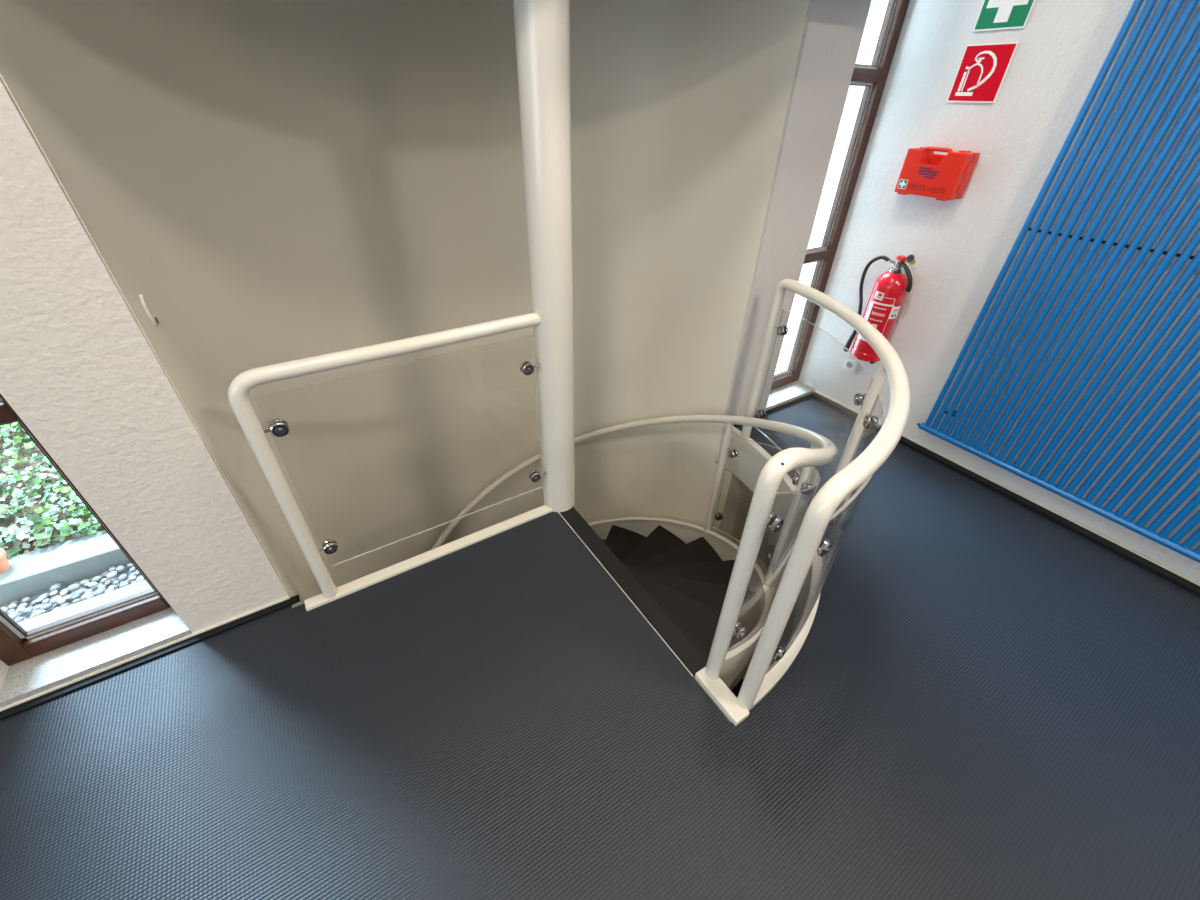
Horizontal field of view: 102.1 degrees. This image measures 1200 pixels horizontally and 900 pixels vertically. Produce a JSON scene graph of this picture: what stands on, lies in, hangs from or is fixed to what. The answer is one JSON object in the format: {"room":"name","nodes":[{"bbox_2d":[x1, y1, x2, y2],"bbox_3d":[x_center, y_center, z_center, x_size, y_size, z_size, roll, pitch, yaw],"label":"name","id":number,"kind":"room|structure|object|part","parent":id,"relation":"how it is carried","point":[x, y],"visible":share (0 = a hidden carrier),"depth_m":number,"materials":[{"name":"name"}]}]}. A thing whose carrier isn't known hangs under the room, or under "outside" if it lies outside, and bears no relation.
{"room":"stairwell landing","nodes":[
{"label":"stairwell landing","id":0,"kind":"room"},
{"bbox_2d":[0,567,151,630],"bbox_3d":[-3.938,1.367,0.991,5.800,0.248,0.370,-20,41,-27],"label":"ground","id":1,"kind":"structure","parent":0,"point":[50,616],"depth_m":1.93,"materials":[{"name":"white gravel"}]},
{"bbox_2d":[1,607,9,613],"bbox_3d":[-2.329,0.627,1.892,0.044,0.026,0.033,12,37,14],"label":"pebble","id":2,"kind":"object","parent":1,"relation":"on","point":[5,609],"visible":0.65,"depth_m":1.89,"materials":[{"name":"white stone"}]},
{"bbox_2d":[7,609,15,614],"bbox_3d":[-2.294,0.632,1.891,0.033,0.019,0.024,14,38,17],"label":"pebble","id":3,"kind":"object","parent":1,"relation":"on","point":[10,611],"visible":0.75,"depth_m":1.89,"materials":[{"name":"white stone"}]},
{"bbox_2d":[8,604,16,608],"bbox_3d":[-2.306,0.613,1.905,0.029,0.017,0.022,10,37,11],"label":"pebble","id":4,"kind":"object","parent":1,"relation":"on","point":[12,606],"visible":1,"depth_m":1.90,"materials":[{"name":"white stone"}]},
{"bbox_2d":[8,612,17,618],"bbox_3d":[-2.261,0.639,1.867,0.032,0.023,0.033,-26,44,-32],"label":"pebble","id":5,"kind":"object","parent":1,"relation":"on","point":[13,615],"visible":0.67,"depth_m":1.86,"materials":[{"name":"white stone"}]},
{"bbox_2d":[14,617,23,622],"bbox_3d":[-2.212,0.648,1.846,0.023,0.018,0.031,23,41,27],"label":"pebble","id":6,"kind":"object","parent":1,"relation":"on","point":[19,619],"visible":0.76,"depth_m":1.84,"materials":[{"name":"white stone"}]},
{"bbox_2d":[16,607,25,612],"bbox_3d":[-2.259,0.623,1.892,0.030,0.015,0.026,30,45,34],"label":"pebble","id":7,"kind":"object","parent":1,"relation":"on","point":[19,609],"visible":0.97,"depth_m":1.89,"materials":[{"name":"white stone"}]},
{"bbox_2d":[18,603,27,607],"bbox_3d":[-2.280,0.615,1.916,0.031,0.019,0.024,-8,37,-13],"label":"pebble","id":8,"kind":"object","parent":1,"relation":"on","point":[22,604],"visible":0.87,"depth_m":1.91,"materials":[{"name":"white stone"}]},
{"bbox_2d":[21,597,30,601],"bbox_3d":[-2.285,0.595,1.930,0.028,0.014,0.025,3,36,2],"label":"pebble","id":9,"kind":"object","parent":1,"relation":"on","point":[25,599],"visible":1,"depth_m":1.93,"materials":[{"name":"white stone"}]},
{"bbox_2d":[21,607,32,613],"bbox_3d":[-2.228,0.625,1.888,0.036,0.021,0.027,1,36,0],"label":"pebble","id":10,"kind":"object","parent":1,"relation":"on","point":[27,610],"visible":1,"depth_m":1.88,"materials":[{"name":"white stone"}]},
{"bbox_2d":[33,604,41,609],"bbox_3d":[-2.207,0.616,1.905,0.026,0.013,0.023,3,36,2],"label":"pebble","id":11,"kind":"object","parent":1,"relation":"on","point":[38,606],"visible":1,"depth_m":1.90,"materials":[{"name":"white stone"}]},
{"bbox_2d":[33,610,45,616],"bbox_3d":[-2.162,0.630,1.871,0.034,0.021,0.026,-26,44,-33],"label":"pebble","id":12,"kind":"object","parent":1,"relation":"on","point":[39,612],"visible":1,"depth_m":1.86,"materials":[{"name":"white stone"}]},
{"bbox_2d":[35,597,43,601],"bbox_3d":[-2.219,0.594,1.921,0.026,0.013,0.023,-26,44,-33],"label":"pebble","id":13,"kind":"object","parent":1,"relation":"on","point":[40,599],"visible":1,"depth_m":1.92,"materials":[{"name":"white stone"}]},
{"bbox_2d":[39,593,49,598],"bbox_3d":[-2.235,0.590,1.950,0.030,0.022,0.032,-14,39,-20],"label":"pebble","id":14,"kind":"object","parent":1,"relation":"on","point":[46,595],"visible":0.7,"depth_m":1.95,"materials":[{"name":"white stone"}]},
{"bbox_2d":[42,598,49,604],"bbox_3d":[-2.196,0.602,1.924,0.024,0.019,0.032,-24,43,-31],"label":"pebble","id":15,"kind":"object","parent":1,"relation":"on","point":[45,601],"visible":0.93,"depth_m":1.92,"materials":[{"name":"white stone"}]},
{"bbox_2d":[40,603,52,609],"bbox_3d":[-2.172,0.616,1.902,0.039,0.022,0.029,-16,39,-22],"label":"pebble","id":16,"kind":"object","parent":1,"relation":"on","point":[47,606],"visible":0.95,"depth_m":1.90,"materials":[{"name":"white stone"}]},
{"bbox_2d":[49,590,57,595],"bbox_3d":[-2.193,0.576,1.947,0.024,0.014,0.027,24,42,28],"label":"pebble","id":17,"kind":"object","parent":1,"relation":"on","point":[55,592],"visible":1,"depth_m":1.94,"materials":[{"name":"white stone"}]},
{"bbox_2d":[50,583,61,591],"bbox_3d":[-2.207,0.557,1.968,0.031,0.024,0.042,-2,36,-5],"label":"pebble","id":18,"kind":"object","parent":1,"relation":"on","point":[56,586],"visible":1,"depth_m":1.96,"materials":[{"name":"white stone"}]},
{"bbox_2d":[49,595,62,603],"bbox_3d":[-2.161,0.596,1.928,0.036,0.020,0.040,9,37,11],"label":"pebble","id":19,"kind":"object","parent":1,"relation":"on","point":[55,599],"visible":0.88,"depth_m":1.92,"materials":[{"name":"white stone"}]},
{"bbox_2d":[57,598,65,603],"bbox_3d":[-2.127,0.598,1.916,0.034,0.020,0.026,21,40,24],"label":"pebble","id":20,"kind":"object","parent":1,"relation":"on","point":[61,600],"visible":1,"depth_m":1.91,"materials":[{"name":"white stone"}]},
{"bbox_2d":[60,589,68,595],"bbox_3d":[-2.155,0.573,1.950,0.029,0.020,0.027,9,37,11],"label":"pebble","id":21,"kind":"object","parent":1,"relation":"on","point":[64,592],"visible":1,"depth_m":1.94,"materials":[{"name":"white stone"}]},
{"bbox_2d":[0,530,130,606],"bbox_3d":[-4.118,1.236,1.105,5.680,0.318,0.170,-20,41,-27],"label":"kerb","id":22,"kind":"object","parent":1,"relation":"on","point":[31,574],"depth_m":2.00,"materials":[{"name":"white concrete"}]},
{"bbox_2d":[0,548,9,573],"bbox_3d":[-2.403,0.450,1.919,0.100,0.075,0.100,-20,41,-27],"label":"terracotta pot","id":23,"kind":"object","parent":22,"relation":"on","point":[4,564],"visible":1,"depth_m":1.93,"materials":[{"name":"brown ceramic"}]},
{"bbox_2d":[64,595,71,599],"bbox_3d":[-2.131,0.591,1.942,0.026,0.018,0.025,-18,40,-25],"label":"pebble","id":24,"kind":"object","parent":1,"relation":"on","point":[67,597],"visible":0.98,"depth_m":1.94,"materials":[{"name":"white stone"}]},
{"bbox_2d":[67,584,80,591],"bbox_3d":[-2.134,0.559,1.966,0.044,0.026,0.033,-11,38,-16],"label":"pebble","id":25,"kind":"object","parent":1,"relation":"on","point":[73,587],"visible":1,"depth_m":1.96,"materials":[{"name":"white stone"}]},
{"bbox_2d":[71,594,79,599],"bbox_3d":[-2.103,0.589,1.946,0.021,0.016,0.028,22,40,25],"label":"pebble","id":26,"kind":"object","parent":1,"relation":"on","point":[75,596],"visible":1,"depth_m":1.94,"materials":[{"name":"white stone"}]},
{"bbox_2d":[76,589,83,594],"bbox_3d":[-2.105,0.576,1.964,0.022,0.017,0.029,-7,37,-12],"label":"pebble","id":27,"kind":"object","parent":1,"relation":"on","point":[80,591],"visible":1,"depth_m":1.96,"materials":[{"name":"white stone"}]},
{"bbox_2d":[79,579,89,584],"bbox_3d":[-2.138,0.549,2.011,0.030,0.022,0.032,21,40,24],"label":"pebble","id":28,"kind":"object","parent":1,"relation":"on","point":[84,581],"visible":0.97,"depth_m":2.00,"materials":[{"name":"white stone"}]},
{"bbox_2d":[80,592,92,600],"bbox_3d":[-2.065,0.591,1.953,0.032,0.025,0.041,13,38,15],"label":"pebble","id":29,"kind":"object","parent":1,"relation":"on","point":[83,597],"visible":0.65,"depth_m":1.94,"materials":[{"name":"white stone"}]},
{"bbox_2d":[88,582,97,587],"bbox_3d":[-2.084,0.553,1.994,0.030,0.020,0.029,-28,45,-35],"label":"pebble","id":30,"kind":"object","parent":1,"relation":"on","point":[92,584],"visible":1,"depth_m":1.99,"materials":[{"name":"white stone"}]},
{"bbox_2d":[91,575,102,581],"bbox_3d":[-2.102,0.538,2.027,0.030,0.021,0.031,2,36,1],"label":"pebble","id":31,"kind":"object","parent":1,"relation":"on","point":[96,578],"visible":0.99,"depth_m":2.02,"materials":[{"name":"white stone"}]},
{"bbox_2d":[93,587,105,595],"bbox_3d":[-2.021,0.576,1.962,0.033,0.026,0.044,13,37,15],"label":"pebble","id":32,"kind":"object","parent":1,"relation":"on","point":[102,590],"visible":0.91,"depth_m":1.95,"materials":[{"name":"white stone"}]},
{"bbox_2d":[101,570,109,576],"bbox_3d":[-2.084,0.523,2.047,0.035,0.018,0.031,-28,45,-34],"label":"pebble","id":33,"kind":"object","parent":1,"relation":"on","point":[104,574],"visible":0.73,"depth_m":2.04,"materials":[{"name":"grey stone"}]},
{"bbox_2d":[105,580,112,585],"bbox_3d":[-2.042,0.551,2.014,0.022,0.017,0.028,6,36,6],"label":"pebble","id":34,"kind":"object","parent":1,"relation":"on","point":[108,582],"visible":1,"depth_m":2.01,"materials":[{"name":"white stone"}]},
{"bbox_2d":[105,587,114,592],"bbox_3d":[-1.991,0.573,1.970,0.032,0.022,0.031,28,44,32],"label":"pebble","id":35,"kind":"object","parent":1,"relation":"on","point":[110,588],"visible":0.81,"depth_m":1.97,"materials":[{"name":"white stone"}]},
{"bbox_2d":[107,571,116,578],"bbox_3d":[-2.037,0.521,2.025,0.032,0.023,0.033,-16,40,-23],"label":"pebble","id":36,"kind":"object","parent":1,"relation":"on","point":[112,574],"visible":1,"depth_m":2.02,"materials":[{"name":"white stone"}]},
{"bbox_2d":[109,566,116,571],"bbox_3d":[-2.058,0.504,2.049,0.035,0.020,0.026,30,44,33],"label":"pebble","id":37,"kind":"object","parent":1,"relation":"on","point":[113,568],"visible":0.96,"depth_m":2.04,"materials":[{"name":"grey stone"}]},
{"bbox_2d":[116,565,124,571],"bbox_3d":[-2.028,0.502,2.051,0.039,0.022,0.029,20,40,23],"label":"pebble","id":38,"kind":"object","parent":1,"relation":"on","point":[120,568],"visible":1,"depth_m":2.04,"materials":[{"name":"white stone"}]},
{"bbox_2d":[118,574,127,580],"bbox_3d":[-1.982,0.530,2.015,0.028,0.022,0.038,-14,39,-20],"label":"pebble","id":39,"kind":"object","parent":1,"relation":"on","point":[123,577],"visible":1,"depth_m":2.01,"materials":[{"name":"white stone"}]},
{"bbox_2d":[119,582,128,587],"bbox_3d":[-1.968,0.558,2.006,0.026,0.019,0.027,-1,36,-3],"label":"pebble","id":40,"kind":"object","parent":1,"relation":"on","point":[124,584],"visible":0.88,"depth_m":2.00,"materials":[{"name":"white stone"}]},
{"bbox_2d":[128,576,136,580],"bbox_3d":[-1.950,0.535,2.024,0.032,0.020,0.025,3,36,2],"label":"pebble","id":41,"kind":"object","parent":1,"relation":"on","point":[132,578],"visible":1,"depth_m":2.02,"materials":[{"name":"white stone"}]},
{"bbox_2d":[136,576,144,581],"bbox_3d":[-1.911,0.538,2.020,0.034,0.023,0.032,3,36,2],"label":"pebble","id":42,"kind":"object","parent":1,"relation":"on","point":[140,578],"visible":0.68,"depth_m":2.01,"materials":[{"name":"white stone"}]},
{"bbox_2d":[0,76,295,707],"bbox_3d":[-3.119,0.123,0.223,4.440,3.200,0.300,-20,41,-27],"label":"wall","id":43,"kind":"structure","parent":0,"point":[78,368],"depth_m":1.28,"materials":[{"name":"white paint"}]},
{"bbox_2d":[0,393,191,706],"bbox_3d":[-1.692,-0.281,0.999,0.490,2.395,0.212,-20,41,-27],"label":"window","id":44,"kind":"structure","parent":43,"relation":"in","point":[48,656],"depth_m":1.64,"materials":[{"name":"brown paint"}]},
{"bbox_3d":[-1.705,0.686,1.675,0.490,0.037,0.162,-20,41,-27],"label":"sill","id":45,"kind":"part","parent":44,"relation":"part of","materials":[{"name":"stone"}]},
{"bbox_2d":[0,596,289,711],"bbox_3d":[-3.064,1.240,0.874,4.440,0.010,0.008,-20,41,-27],"label":"trim","id":46,"kind":"structure","parent":43,"relation":"attached to","point":[287,597],"depth_m":1.66,"materials":[{"name":"beige paint"}]},
{"bbox_2d":[0,595,299,719],"bbox_3d":[-3.045,1.250,0.877,4.470,0.010,0.034,-20,41,-27],"label":"baseboard","id":47,"kind":"structure","parent":43,"relation":"attached to","point":[108,673],"depth_m":1.66,"materials":[{"name":"black rubber"}]},
{"bbox_2d":[0,0,808,606],"bbox_3d":[-0.517,-0.336,2.572,2.598,7.300,1.391,-20,41,-27],"label":"wall niche","id":48,"kind":"object","parent":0,"point":[279,181],"visible":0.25,"depth_m":2.23,"materials":[{"name":"beige paint"}]},
{"bbox_2d":[139,294,158,325],"bbox_3d":[-1.228,-0.382,1.322,0.010,0.090,0.040,-14,39,-20],"label":"handle","id":49,"kind":"object","parent":48,"relation":"attached to","point":[147,306],"depth_m":1.32,"materials":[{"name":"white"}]},
{"bbox_2d":[0,397,1199,899],"bbox_3d":[0.167,2.648,-0.705,7.600,0.250,7.050,-20,41,-27],"label":"floor","id":50,"kind":"structure","parent":0,"point":[982,698],"depth_m":1.49,"materials":[{"name":"rubber"}]},
{"bbox_2d":[228,312,552,610],"bbox_3d":[-0.667,0.069,1.826,1.066,1.014,0.059,-20,41,-27],"label":"guardrail","id":51,"kind":"object","parent":50,"relation":"on","point":[239,389],"visible":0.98,"depth_m":1.60,"materials":[{"name":"beige metal"}]},
{"bbox_3d":[-0.630,0.006,1.809,0.885,0.733,0.008,-20,41,-27],"label":"glass panel","id":52,"kind":"part","parent":51,"relation":"part of","materials":[{"name":"clear glass"}]},
{"bbox_2d":[731,678,743,696],"bbox_3d":[-0.038,3.507,3.596,5.400,0.100,4.600,-20,41,-27],"label":"floor","id":53,"kind":"structure","parent":0,"point":[736,689],"depth_m":5.01,"materials":[{"name":"rubber"}]},
{"bbox_2d":[431,0,837,725],"bbox_3d":[-0.130,0.382,2.534,2.281,6.200,2.021,6,36,6],"label":"spiral staircase","id":54,"kind":"structure","parent":53,"relation":"on","point":[706,595],"depth_m":1.85,"materials":[{"name":"white metal"}]},
{"bbox_3d":[-0.204,0.511,2.676,2.153,2.647,1.961,2,36,1],"label":"handrail","id":55,"kind":"part","parent":54,"relation":"part of","materials":[{"name":"white metal"}]},
{"bbox_3d":[0.402,0.833,1.625,0.060,0.082,0.193,-20,41,-27],"label":"corner plate","id":56,"kind":"part","parent":54,"relation":"part of","materials":[{"name":"beige paint"}]},
{"bbox_3d":[0.815,0.271,2.560,0.063,1.040,0.674,-4,36,-7],"label":"glass panel","id":57,"kind":"part","parent":54,"relation":"part of","materials":[{"name":"clear glass"}]},
{"bbox_3d":[0.650,0.380,1.744,0.067,1.051,0.697,23,41,27],"label":"glass panel","id":58,"kind":"part","parent":54,"relation":"part of","materials":[{"name":"clear glass"}]},
{"bbox_2d":[737,279,910,709],"bbox_3d":[0.814,0.025,1.904,0.352,0.920,1.628,9,37,10],"label":"guardrail","id":59,"kind":"object","parent":54,"relation":"attached to","point":[850,474],"visible":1,"depth_m":1.41,"materials":[{"name":"white metal"}]},
{"bbox_3d":[0.954,-0.195,2.242,0.066,0.675,0.735,-4,36,-7],"label":"glass panel","id":60,"kind":"part","parent":59,"relation":"part of","materials":[{"name":"clear glass"}]},
{"bbox_3d":[0.766,0.272,1.592,0.072,0.675,0.772,22,41,26],"label":"glass panel","id":61,"kind":"part","parent":59,"relation":"part of","materials":[{"name":"clear glass"}]},
{"bbox_3d":[0.965,0.047,1.900,0.037,0.895,0.037,-20,41,-27],"label":"post","id":62,"kind":"part","parent":59,"relation":"part of","materials":[{"name":"beige metal"}]},
{"bbox_2d":[730,485,795,678],"bbox_3d":[0.266,2.537,2.262,5.500,3.050,3.650,-20,41,-27],"label":"wall","id":63,"kind":"structure","parent":0,"point":[769,542],"depth_m":4.09,"materials":[{"name":"beige paint"}]},
{"bbox_2d":[715,0,871,461],"bbox_3d":[1.051,-1.399,2.437,0.840,3.150,0.300,-20,41,-27],"label":"wall","id":64,"kind":"structure","parent":0,"point":[833,30],"depth_m":2.20,"materials":[{"name":"white paint"}]},
{"bbox_2d":[733,394,810,426],"bbox_3d":[1.117,-0.261,3.111,0.768,0.020,0.010,-20,41,-27],"label":"baseboard","id":65,"kind":"structure","parent":64,"relation":"attached to","point":[808,395],"depth_m":3.15,"materials":[{"name":"black rubber"}]},
{"bbox_2d":[765,0,909,410],"bbox_3d":[1.221,-1.330,2.557,0.488,2.395,0.212,-20,41,-27],"label":"window","id":66,"kind":"structure","parent":64,"relation":"in","point":[786,387],"depth_m":2.66,"materials":[{"name":"brown paint"}]},
{"bbox_3d":[1.208,-0.364,3.232,0.488,0.037,0.162,-20,41,-27],"label":"sill","id":67,"kind":"part","parent":66,"relation":"part of","materials":[{"name":"stone"}]},
{"bbox_2d":[780,0,1199,581],"bbox_3d":[3.417,0.211,0.308,0.250,3.150,7.350,-20,41,-27],"label":"wall","id":68,"kind":"structure","parent":0,"point":[960,248],"depth_m":2.22,"materials":[{"name":"white paint"}]},
{"bbox_2d":[842,356,858,372],"bbox_3d":[1.549,-0.528,3.000,0.024,0.082,0.082,-20,41,-27],"label":"wall socket","id":69,"kind":"object","parent":68,"relation":"attached to","point":[850,364],"visible":0.99,"depth_m":2.99,"materials":[{"name":"white plastic"}]},
{"bbox_2d":[843,255,915,363],"bbox_3d":[1.520,-0.781,2.667,0.230,0.590,0.185,14,38,17],"label":"fire extinguisher","id":70,"kind":"object","parent":68,"relation":"attached to","point":[890,289],"visible":0.9,"depth_m":2.59,"materials":[{"name":"red metal"}]},
{"bbox_3d":[1.553,-0.989,2.497,0.051,0.021,0.051,-20,41,-27],"label":"push knob","id":71,"kind":"part","parent":70,"relation":"part of","materials":[{"name":"red plastic"}]},
{"bbox_3d":[1.571,-0.891,2.494,0.030,0.126,0.105,-13,38,-19],"label":"carrying lever","id":72,"kind":"part","parent":70,"relation":"part of","materials":[{"name":"black rubber"}]},
{"bbox_2d":[894,146,979,200],"bbox_3d":[1.588,-1.305,2.285,0.131,0.204,0.280,-20,41,-27],"label":"box","id":73,"kind":"object","parent":68,"relation":"attached to","point":[941,177],"visible":1,"depth_m":2.25,"materials":[{"name":"red plastic"}]},
{"bbox_3d":[1.553,-1.370,2.229,0.017,0.036,0.144,-20,41,-27],"label":"carry handle","id":74,"kind":"part","parent":73,"relation":"part of","materials":[{"name":"red plastic"}]},
{"bbox_2d":[946,42,1019,102],"bbox_3d":[1.643,-1.623,2.093,0.010,0.203,0.202,-20,41,-27],"label":"fire extinguisher sign","id":75,"kind":"object","parent":68,"relation":"attached to","point":[982,71],"visible":1,"depth_m":2.09,"materials":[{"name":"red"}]},
{"bbox_2d":[973,0,1035,31],"bbox_3d":[1.649,-1.819,1.951,0.010,0.196,0.196,-20,41,-27],"label":"sign","id":76,"kind":"object","parent":68,"relation":"attached to","point":[993,14],"visible":1,"depth_m":1.98,"materials":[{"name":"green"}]},
{"bbox_2d":[811,392,1199,596],"bbox_3d":[3.345,1.394,0.912,0.046,0.022,7.050,-20,41,-27],"label":"baseboard","id":77,"kind":"structure","parent":68,"relation":"attached to","point":[1195,589],"depth_m":2.36,"materials":[{"name":"black rubber"}]},
{"bbox_2d":[814,390,1199,585],"bbox_3d":[3.360,1.374,0.910,0.010,0.014,7.050,-20,41,-27],"label":"trim","id":78,"kind":"structure","parent":68,"relation":"attached to","point":[815,391],"depth_m":2.37,"materials":[{"name":"beige paint"}]},
{"bbox_2d":[917,0,1199,562],"bbox_3d":[2.350,-0.657,1.348,0.084,2.489,1.940,-20,41,-27],"label":"radiator","id":79,"kind":"object","parent":68,"relation":"attached to","point":[1138,527],"visible":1,"depth_m":1.94,"materials":[{"name":"blue metal"}]},
{"label":"outside","id":80,"kind":"structure","parent":0,"visible":0},
{"bbox_2d":[0,425,104,557],"bbox_3d":[-4.953,-0.586,1.574,5.800,2.207,3.200,-20,41,-27],"label":"bank","id":81,"kind":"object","parent":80,"point":[22,452],"visible":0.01,"depth_m":2.13,"materials":[{"name":"soil"}]},
{"bbox_2d":[0,422,105,557],"bbox_3d":[-4.448,-0.422,1.627,4.640,1.882,2.642,-20,41,-27],"label":"ivy","id":82,"kind":"object","parent":81,"relation":"on","point":[16,534],"visible":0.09,"depth_m":2.07,"materials":[{"name":"green plant"}]},
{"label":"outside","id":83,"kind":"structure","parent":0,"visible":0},
{"bbox_2d":[775,239,814,373],"bbox_3d":[1.995,-2.616,6.705,6.680,0.250,5.650,-20,41,-27],"label":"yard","id":84,"kind":"structure","parent":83,"point":[811,242],"depth_m":4.64,"materials":[{"name":"white"}]},
{"bbox_2d":[810,0,878,239],"bbox_3d":[1.830,-3.966,5.748,7.000,3.050,0.200,-20,41,-27],"label":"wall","id":85,"kind":"structure","parent":84,"relation":"on","point":[874,3],"depth_m":6.45,"materials":[{"name":"white"}]}
]}

